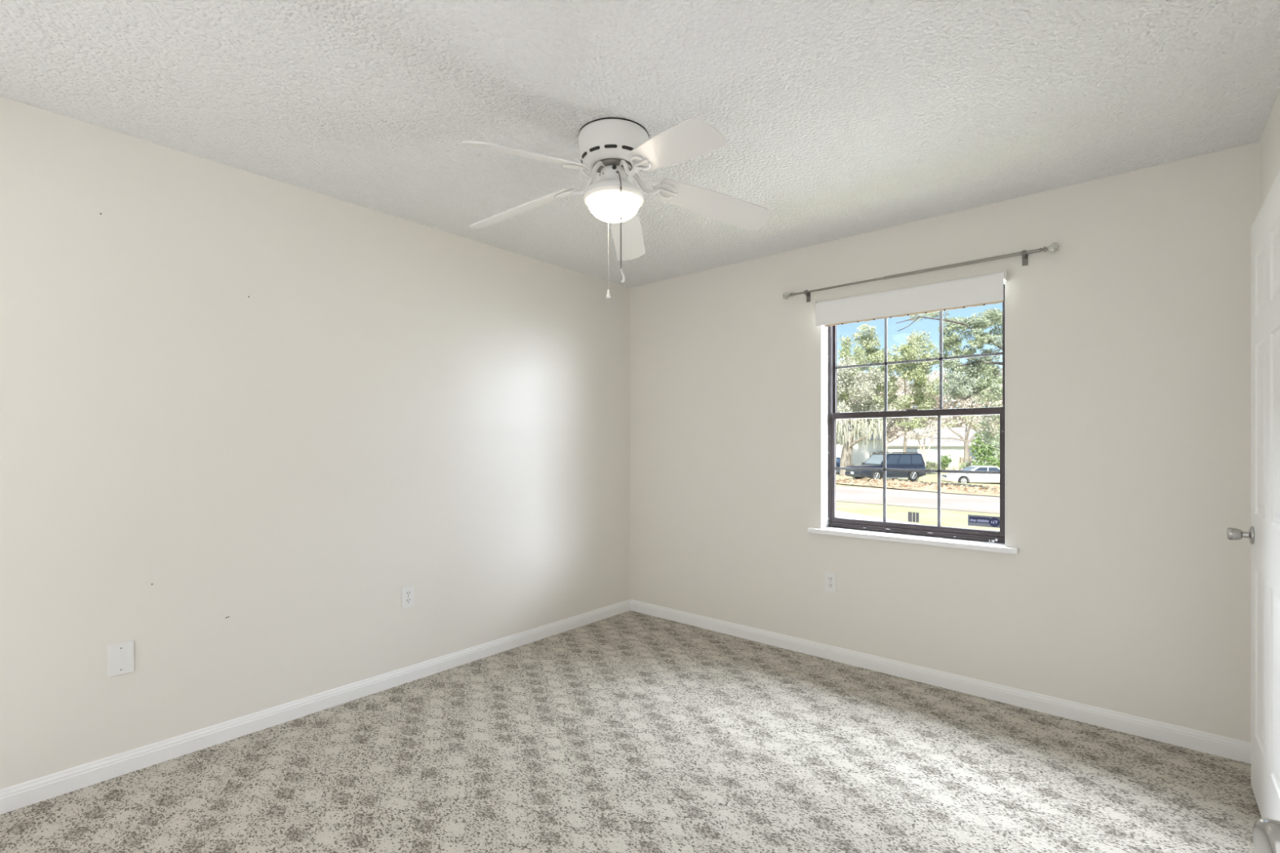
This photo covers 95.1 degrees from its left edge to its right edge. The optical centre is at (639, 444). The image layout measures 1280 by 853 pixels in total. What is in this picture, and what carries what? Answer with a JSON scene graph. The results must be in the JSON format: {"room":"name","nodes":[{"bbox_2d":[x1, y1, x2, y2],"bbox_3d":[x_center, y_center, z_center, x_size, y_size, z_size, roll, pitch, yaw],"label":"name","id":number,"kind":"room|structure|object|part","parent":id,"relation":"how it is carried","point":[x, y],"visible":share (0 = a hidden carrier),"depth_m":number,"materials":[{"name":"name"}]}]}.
{"room":"empty bedroom","nodes":[
{"label":"empty bedroom","id":0,"kind":"room"},
{"bbox_2d":[0,96,630,789],"bbox_3d":[-1.268,0.036,3.160,0.141,2.440,3.900,0,0,41],"label":"wall","id":1,"kind":"structure","parent":0,"point":[242,413],"depth_m":2.56,"materials":[{"name":"white paint"}]},
{"bbox_2d":[107,640,133,677],"bbox_3d":[-1.973,0.816,2.226,0.008,0.119,0.076,0,0,41],"label":"blank wall plate","id":2,"kind":"object","parent":1,"relation":"attached to","point":[120,655],"visible":1,"depth_m":2.22,"materials":[{"name":"white plastic"}]},
{"bbox_2d":[0,599,631,814],"bbox_3d":[-1.230,1.216,3.088,0.013,0.080,3.560,0,0,41],"label":"baseboard","id":3,"kind":"structure","parent":1,"relation":"attached to","point":[20,795],"depth_m":2.56,"materials":[{"name":"white paint"}]},
{"bbox_2d":[401,585,414,608],"bbox_3d":[-1.226,0.808,3.096,0.008,0.115,0.070,0,0,41],"label":"wall outlet","id":4,"kind":"object","parent":1,"relation":"attached to","point":[407,592],"visible":1,"depth_m":3.09,"materials":[{"name":"white plastic"}]},
{"bbox_2d":[404,590,411,596],"bbox_3d":[-1.224,0.788,3.094,0.003,0.029,0.033,0,0,41],"label":"receptacle","id":5,"kind":"object","parent":4,"relation":"attached to","point":[407,593],"depth_m":3.09,"materials":[{"name":"grey plastic"}]},
{"bbox_2d":[404,597,411,604],"bbox_3d":[-1.224,0.828,3.094,0.003,0.029,0.033,0,0,41],"label":"receptacle","id":6,"kind":"object","parent":4,"relation":"attached to","point":[407,600],"depth_m":3.09,"materials":[{"name":"grey plastic"}]},
{"bbox_2d":[0,610,1262,852],"bbox_3d":[0.035,1.316,2.040,3.577,0.120,3.900,0,0,41],"label":"floor","id":7,"kind":"structure","parent":0,"point":[630,731],"depth_m":2.24,"materials":[{"name":"carpet"}]},
{"bbox_2d":[0,0,1279,288],"bbox_3d":[0.035,-1.244,2.040,3.577,0.120,3.900,0,0,41],"label":"ceiling","id":8,"kind":"structure","parent":0,"point":[838,119],"depth_m":1.96,"materials":[{"name":"white paint"}]},
{"bbox_2d":[461,117,769,297],"bbox_3d":[-0.131,-0.885,2.219,1.218,0.597,1.187,0,0,41],"label":"ceiling fan","id":9,"kind":"object","parent":8,"relation":"hanging from","point":[614,150],"visible":1,"depth_m":2.18,"materials":[{"name":"white metal"}]},
{"bbox_3d":[-0.484,-0.961,2.397,0.466,0.129,0.132,0,0,20],"label":"fan blade","id":10,"kind":"part","parent":9,"relation":"part of","materials":[{"name":"white wood"}]},
{"bbox_3d":[-0.370,-0.961,1.949,0.134,0.127,0.466,0,0,41],"label":"fan blade","id":11,"kind":"part","parent":9,"relation":"part of","materials":[{"name":"white wood"}]},
{"bbox_3d":[-0.127,-0.604,2.353,0.019,0.035,0.019,0,0,41],"label":"bell knob","id":12,"kind":"part","parent":9,"relation":"part of","materials":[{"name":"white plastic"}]},
{"bbox_3d":[-0.101,-0.897,2.256,0.201,0.070,0.201,0,0,41],"label":"lamp shade","id":13,"kind":"part","parent":9,"relation":"part of","materials":[{"name":"white glass"}]},
{"bbox_3d":[-0.077,-0.833,2.168,0.007,0.387,0.073,0,0,-13],"label":"pull chain","id":14,"kind":"part","parent":9,"relation":"part of","materials":[{"name":"grey metal"}]},
{"bbox_3d":[-0.060,-0.961,2.662,0.134,0.121,0.466,0,0,6],"label":"fan blade","id":15,"kind":"part","parent":9,"relation":"part of","materials":[{"name":"white wood"}]},
{"bbox_3d":[0.103,-0.961,1.903,0.133,0.125,0.466,0,0,-30],"label":"fan blade","id":16,"kind":"part","parent":9,"relation":"part of","materials":[{"name":"white wood"}]},
{"bbox_3d":[0.295,-0.961,2.357,0.466,0.127,0.132,0,0,-14],"label":"fan blade","id":17,"kind":"part","parent":9,"relation":"part of","materials":[{"name":"white wood"}]},
{"bbox_2d":[630,142,1259,742],"bbox_3d":[1.241,0.036,3.443,3.297,2.440,0.200,0,0,41],"label":"wall","id":18,"kind":"structure","parent":0,"point":[1126,589],"depth_m":2.76,"materials":[{"name":"white paint"}]},
{"bbox_2d":[824,571,836,592],"bbox_3d":[1.112,0.805,3.416,0.070,0.115,0.008,0,0,41],"label":"wall outlet","id":19,"kind":"object","parent":18,"relation":"attached to","point":[830,578],"visible":1,"depth_m":3.41,"materials":[{"name":"white plastic"}]},
{"bbox_2d":[827,576,833,581],"bbox_3d":[1.111,0.785,3.414,0.033,0.029,0.003,0,0,41],"label":"receptacle","id":20,"kind":"object","parent":19,"relation":"attached to","point":[829,578],"depth_m":3.41,"materials":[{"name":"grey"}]},
{"bbox_2d":[827,582,833,588],"bbox_3d":[1.111,0.825,3.414,0.033,0.029,0.003,0,0,41],"label":"receptacle","id":21,"kind":"object","parent":19,"relation":"attached to","point":[830,585],"depth_m":3.41,"materials":[{"name":"grey plastic"}]},
{"bbox_2d":[807,526,1017,554],"bbox_3d":[1.469,0.514,3.218,1.058,0.030,0.224,0,0,41],"label":"window sill","id":22,"kind":"structure","parent":18,"relation":"attached to","point":[855,533],"depth_m":3.10,"materials":[{"name":"white paint"}]},
{"bbox_2d":[820,280,1005,546],"bbox_3d":[1.456,-0.153,3.191,0.939,1.304,0.098,0,0,41],"label":"window frame","id":23,"kind":"structure","parent":18,"relation":"in","point":[824,335],"depth_m":3.48,"materials":[{"name":"white paint"}]},
{"bbox_2d":[827,284,1004,543],"bbox_3d":[1.510,-0.150,3.255,0.930,1.301,0.080,0,0,41],"label":"window","id":24,"kind":"structure","parent":18,"relation":"in","point":[996,536],"depth_m":3.21,"materials":[{"name":"brown metal"}]},
{"bbox_2d":[814,268,1007,326],"bbox_3d":[1.403,-0.758,3.135,0.961,0.163,0.054,0,0,41],"label":"roller blind","id":25,"kind":"object","parent":24,"relation":"attached to","point":[985,289],"visible":1,"depth_m":3.07,"materials":[{"name":"white fabric"}]},
{"bbox_3d":[1.498,0.140,3.241,0.903,0.654,0.026,0,0,41],"label":"sash","id":26,"kind":"part","parent":24,"relation":"part of","materials":[{"name":"brown metal"}]},
{"bbox_3d":[1.518,-0.461,3.264,0.893,0.619,0.026,0,0,41],"label":"sash","id":27,"kind":"part","parent":24,"relation":"part of","materials":[{"name":"brown metal"}]},
{"bbox_2d":[969,519,997,523],"bbox_3d":[1.765,0.396,3.008,0.124,0.016,0.001,0,0,41],"label":"print","id":28,"kind":"object","parent":24,"relation":"attached to","point":[971,521],"depth_m":3.01,"materials":[{"name":"white"}]},
{"bbox_2d":[782,242,1058,302],"bbox_3d":[1.402,-0.889,3.136,1.375,0.075,0.055,0,0,41],"label":"curtain rod","id":29,"kind":"object","parent":18,"relation":"attached to","point":[1054,247],"visible":1,"depth_m":2.98,"materials":[{"name":"silver metal"}]},
{"bbox_3d":[0.894,-0.904,3.566,0.042,0.046,0.045,0,0,41],"label":"faceted knob","id":30,"kind":"part","parent":29,"relation":"part of","materials":[{"name":"clear glass"}]},
{"bbox_3d":[1.398,-0.904,3.131,1.229,0.016,0.016,0,0,41],"label":"rod","id":31,"kind":"part","parent":29,"relation":"part of","materials":[{"name":"silver metal"}]},
{"bbox_3d":[1.905,-0.904,2.697,0.042,0.046,0.045,0,0,41],"label":"faceted knob","id":32,"kind":"part","parent":29,"relation":"part of","materials":[{"name":"clear glass"}]},
{"bbox_2d":[630,599,1250,764],"bbox_3d":[1.176,1.216,3.358,3.284,0.080,0.013,0,0,41],"label":"baseboard","id":33,"kind":"structure","parent":18,"relation":"attached to","point":[1236,749],"depth_m":2.89,"materials":[{"name":"white paint"}]},
{"bbox_2d":[1253,817,1279,852],"bbox_3d":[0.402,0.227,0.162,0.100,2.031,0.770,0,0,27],"label":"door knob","id":34,"kind":"structure","parent":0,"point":[1266,832],"depth_m":0.47,"materials":[{"name":"silver metal"}]},
{"bbox_2d":[1259,89,1279,209],"bbox_3d":[1.338,0.036,0.920,0.140,2.440,3.900,0,0,41],"label":"wall","id":35,"kind":"structure","parent":0,"point":[1269,142],"depth_m":2.09,"materials":[{"name":"white paint"}]},
{"bbox_2d":[1226,170,1279,821],"bbox_3d":[1.969,0.227,1.858,0.100,2.031,0.770,0,0,41],"label":"door","id":36,"kind":"structure","parent":35,"relation":"in","point":[1263,535],"depth_m":1.87,"materials":[{"name":"white paint"}]},
{"bbox_3d":[2.180,0.326,2.102,0.030,0.065,0.065,0,0,41],"label":"knob","id":37,"kind":"part","parent":36,"relation":"part of","materials":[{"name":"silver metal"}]},
{"label":"outside","id":38,"kind":"structure","parent":0,"visible":0},
{"bbox_2d":[835,457,999,531],"bbox_3d":[23.417,2.368,70.126,170.000,1.811,129.750,0,0,41],"label":"lawn","id":39,"kind":"structure","parent":38,"point":[952,518],"depth_m":17.17,"materials":[{"name":"plant"}]},
{"bbox_2d":[835,457,854,474],"bbox_3d":[17.069,1.903,51.968,2.040,1.479,4.775,0,0,-32],"label":"sedan","id":40,"kind":"object","parent":39,"relation":"on","point":[837,459],"visible":0.09,"depth_m":50.49,"materials":[{"name":"blue metal"}]},
{"bbox_2d":[835,421,888,464],"bbox_3d":[21.683,0.383,62.000,8.000,5.600,9.000,0,0,27],"label":"house","id":41,"kind":"structure","parent":39,"relation":"on","point":[861,455],"depth_m":57.55,"materials":[{"name":"white"}]},
{"bbox_2d":[835,355,896,476],"bbox_3d":[16.839,-1.938,45.465,6.144,9.546,5.705,0,0,7],"label":"tree","id":42,"kind":"object","parent":39,"relation":"on","point":[846,436],"visible":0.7,"depth_m":44.62,"materials":[{"name":"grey plant"}]},
{"bbox_2d":[869,449,889,457],"bbox_3d":[21.800,1.571,52.628,2.530,2.205,2.968,0,0,41],"label":"shrub","id":43,"kind":"object","parent":39,"relation":"on","point":[877,450],"visible":0.02,"depth_m":52.99,"materials":[{"name":"grey plant"}]},
{"bbox_2d":[844,452,925,481],"bbox_3d":[17.159,1.607,40.990,5.375,2.059,2.240,0,0,-16],"label":"suv","id":44,"kind":"object","parent":39,"relation":"on","point":[910,460],"visible":0.83,"depth_m":40.33,"materials":[{"name":"blue paint"}]},
{"bbox_3d":[18.412,0.634,40.623,2.286,0.113,0.035,0,0,-16],"label":"roof rail","id":45,"kind":"part","parent":44,"relation":"part of","materials":[{"name":"grey metal"}]},
{"bbox_2d":[836,323,946,452],"bbox_3d":[20.011,-3.392,47.312,11.170,12.749,5.856,0,0,-25],"label":"tree","id":46,"kind":"object","parent":39,"relation":"on","point":[917,371],"visible":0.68,"depth_m":46.89,"materials":[{"name":"green plant"}]},
{"bbox_2d":[835,476,999,496],"bbox_3d":[20.307,2.405,28.922,25.000,0.873,9.300,0,0,41],"label":"leaf litter","id":47,"kind":"object","parent":39,"relation":"on","point":[980,490],"visible":0.42,"depth_m":31.24,"materials":[{"name":"brown plant"}]},
{"bbox_2d":[836,367,1002,450],"bbox_3d":[54.362,-4.810,75.417,140.887,13.180,101.954,0,0,41],"label":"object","id":48,"kind":"structure","parent":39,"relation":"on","point":[896,431],"depth_m":77.75,"materials":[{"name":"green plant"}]},
{"bbox_2d":[903,404,948,476],"bbox_3d":[24.214,-0.643,48.728,3.968,6.817,2.435,0,0,11],"label":"tree","id":49,"kind":"object","parent":39,"relation":"on","point":[925,433],"visible":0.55,"depth_m":48.95,"materials":[{"name":"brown plant"}]},
{"bbox_2d":[925,460,937,473],"bbox_3d":[26.696,2.142,54.035,1.878,1.283,1.651,0,0,41],"label":"shrub","id":50,"kind":"object","parent":39,"relation":"on","point":[928,466],"visible":0.66,"depth_m":53.76,"materials":[{"name":"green plant"}]},
{"bbox_2d":[886,426,994,467],"bbox_3d":[36.664,0.599,71.000,12.000,5.200,10.000,0,0,31],"label":"house","id":51,"kind":"structure","parent":39,"relation":"on","point":[954,447],"depth_m":68.01,"materials":[{"name":"white"}]},
{"bbox_3d":[31.753,1.099,68.603,1.400,1.200,0.025,0,0,31],"label":"pane","id":52,"kind":"part","parent":51,"relation":"part of","materials":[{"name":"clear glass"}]},
{"bbox_3d":[37.258,1.099,65.337,1.200,1.200,0.025,0,0,31],"label":"pane","id":53,"kind":"part","parent":51,"relation":"part of","materials":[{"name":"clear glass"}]},
{"bbox_2d":[940,454,952,470],"bbox_3d":[30.115,1.893,57.823,1.532,1.772,1.561,0,0,41],"label":"shrub","id":54,"kind":"object","parent":39,"relation":"on","point":[944,460],"visible":0.84,"depth_m":57.61,"materials":[{"name":"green plant"}]},
{"bbox_2d":[896,308,1002,460],"bbox_3d":[16.415,-1.978,28.619,10.832,9.904,4.160,0,0,-9],"label":"tree","id":55,"kind":"object","parent":39,"relation":"on","point":[977,367],"visible":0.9,"depth_m":27.99,"materials":[{"name":"green plant"}]},
{"bbox_2d":[902,389,998,468],"bbox_3d":[29.100,-1.127,52.475,11.032,8.514,5.706,0,0,-6],"label":"tree","id":56,"kind":"object","parent":39,"relation":"on","point":[966,455],"visible":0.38,"depth_m":52.11,"materials":[{"name":"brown plant"}]},
{"bbox_2d":[952,455,971,470],"bbox_3d":[30.806,2.009,55.996,1.560,1.750,0.090,0,0,29],"label":"fence panel","id":57,"kind":"object","parent":39,"relation":"on","point":[956,460],"visible":0.39,"depth_m":56.16,"materials":[{"name":"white wood"}]},
{"bbox_3d":[30.165,2.009,56.347,0.100,1.750,0.090,0,0,29],"label":"fence post","id":58,"kind":"part","parent":57,"relation":"part of","materials":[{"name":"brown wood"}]},
{"bbox_2d":[959,459,977,468],"bbox_3d":[28.467,2.133,50.059,2.304,1.578,2.008,0,0,16],"label":"shrub","id":59,"kind":"object","parent":39,"relation":"on","point":[964,464],"visible":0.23,"depth_m":50.00,"materials":[{"name":"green plant"}]},
{"bbox_2d":[940,465,999,483],"bbox_3d":[25.160,2.353,43.505,4.975,1.491,2.060,0,0,7],"label":"sedan","id":60,"kind":"object","parent":39,"relation":"on","point":[959,477],"visible":0.66,"depth_m":42.74,"materials":[{"name":"white paint"}]},
{"bbox_2d":[968,431,999,467],"bbox_3d":[28.670,0.922,47.267,3.532,4.121,2.907,0,0,41],"label":"shrub","id":61,"kind":"object","parent":39,"relation":"on","point":[991,460],"visible":0.45,"depth_m":47.33,"materials":[{"name":"green plant"}]},
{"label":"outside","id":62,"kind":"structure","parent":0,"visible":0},
{"bbox_2d":[835,485,999,513],"bbox_3d":[-0.673,2.202,34.428,120.000,0.697,11.300,0,0,41],"label":"street","id":63,"kind":"structure","parent":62,"point":[962,502],"depth_m":22.70,"materials":[{"name":"grey asphalt"}]},
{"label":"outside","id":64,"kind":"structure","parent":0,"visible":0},
{"bbox_2d":[835,511,921,524],"bbox_3d":[3.788,1.708,13.155,12.500,0.424,14.250,0,0,41],"label":"driveway","id":65,"kind":"structure","parent":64,"point":[838,513],"depth_m":14.47,"materials":[{"name":"concrete"}]}
]}

